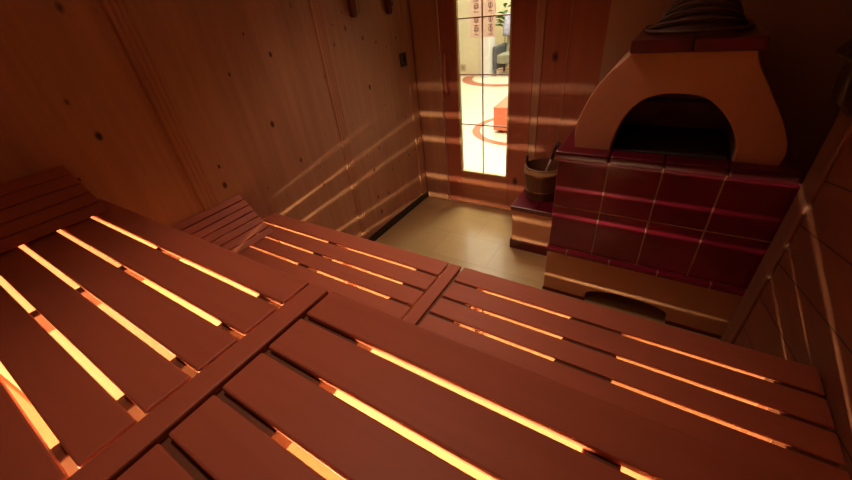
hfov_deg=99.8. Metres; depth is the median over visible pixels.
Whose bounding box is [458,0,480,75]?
wall
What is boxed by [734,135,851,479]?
wall
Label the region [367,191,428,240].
baseboard
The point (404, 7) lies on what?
trim
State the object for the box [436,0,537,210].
door
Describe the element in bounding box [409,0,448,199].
trim
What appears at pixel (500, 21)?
potted plant
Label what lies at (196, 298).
bench
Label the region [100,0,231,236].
trim
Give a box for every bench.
[0,199,335,479]
[66,284,800,479]
[222,213,448,319]
[403,264,850,479]
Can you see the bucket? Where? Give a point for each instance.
(540, 184)
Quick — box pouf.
[493,96,507,131]
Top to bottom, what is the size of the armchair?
0.891 m
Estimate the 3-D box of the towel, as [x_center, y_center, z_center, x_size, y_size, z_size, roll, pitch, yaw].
[1.857,-4.614,7.674,0.414,0.422,0.138,15,39,29]
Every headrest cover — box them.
[0,165,107,253]
[172,194,272,252]
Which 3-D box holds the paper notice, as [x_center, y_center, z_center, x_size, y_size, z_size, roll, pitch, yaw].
[0.365,-1.474,2.321,0.180,0.285,0.003,15,39,29]
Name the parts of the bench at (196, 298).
leg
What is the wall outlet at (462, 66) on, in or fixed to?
attached to the wall at (470, 48)
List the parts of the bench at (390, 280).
leg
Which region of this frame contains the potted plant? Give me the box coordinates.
[496,2,510,67]
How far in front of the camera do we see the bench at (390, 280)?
1.51 m
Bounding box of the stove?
[542,0,803,338]
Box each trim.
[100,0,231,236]
[308,0,369,238]
[400,0,426,194]
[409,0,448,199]
[528,0,546,159]
[557,0,573,141]
[720,111,851,343]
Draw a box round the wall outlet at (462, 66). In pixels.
[460,64,465,70]
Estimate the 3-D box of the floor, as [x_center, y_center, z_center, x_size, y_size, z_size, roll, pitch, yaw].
[0.517,-1.378,4.768,8.700,0.060,10.530,15,39,29]
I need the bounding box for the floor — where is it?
[287,65,719,479]
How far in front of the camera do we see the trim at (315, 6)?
2.18 m
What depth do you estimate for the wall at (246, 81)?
1.57 m
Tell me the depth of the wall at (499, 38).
8.62 m
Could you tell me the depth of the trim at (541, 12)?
2.31 m
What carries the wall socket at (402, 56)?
attached to the wall at (246, 81)
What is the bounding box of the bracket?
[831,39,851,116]
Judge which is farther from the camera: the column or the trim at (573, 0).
the column
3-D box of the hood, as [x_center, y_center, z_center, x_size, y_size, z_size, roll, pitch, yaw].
[1.053,-0.875,1.368,0.372,0.142,0.192,15,39,29]
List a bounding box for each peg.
[347,0,359,17]
[384,0,394,13]
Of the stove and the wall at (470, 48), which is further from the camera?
the wall at (470, 48)
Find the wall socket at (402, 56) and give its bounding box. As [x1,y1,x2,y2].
[399,52,406,66]
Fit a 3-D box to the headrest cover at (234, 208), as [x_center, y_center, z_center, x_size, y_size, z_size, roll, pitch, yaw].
[-0.931,-0.045,1.657,0.181,0.179,0.345,15,39,29]
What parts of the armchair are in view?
armrest, seat, backrest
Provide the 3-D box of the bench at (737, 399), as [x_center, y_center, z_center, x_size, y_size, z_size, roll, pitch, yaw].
[0.473,0.579,1.208,1.077,0.621,0.432,15,39,29]
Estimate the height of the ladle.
0.349 m
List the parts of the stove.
moulding, hearth plate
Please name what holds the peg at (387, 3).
attached to the wall at (246, 81)
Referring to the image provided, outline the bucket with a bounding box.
[524,154,557,201]
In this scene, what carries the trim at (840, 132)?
attached to the wall at (803, 314)
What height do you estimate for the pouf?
0.330 m
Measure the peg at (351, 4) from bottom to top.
0.340 m
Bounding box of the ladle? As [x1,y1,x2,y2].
[545,142,561,170]
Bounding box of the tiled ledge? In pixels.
[510,189,553,255]
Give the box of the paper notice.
[470,0,495,37]
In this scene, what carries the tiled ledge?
on the floor
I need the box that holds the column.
[481,37,494,76]
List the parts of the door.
handle, rail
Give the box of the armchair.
[493,36,509,75]
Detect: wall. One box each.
[0,0,420,399]
[408,0,851,199]
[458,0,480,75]
[495,0,510,64]
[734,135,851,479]
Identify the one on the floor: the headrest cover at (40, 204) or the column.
the column
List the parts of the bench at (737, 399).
leg, leg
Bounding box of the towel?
[503,13,509,35]
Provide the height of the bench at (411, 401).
1.016 m
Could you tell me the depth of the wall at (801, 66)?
1.84 m
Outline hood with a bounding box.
[645,0,755,33]
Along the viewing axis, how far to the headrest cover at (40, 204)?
1.12 m

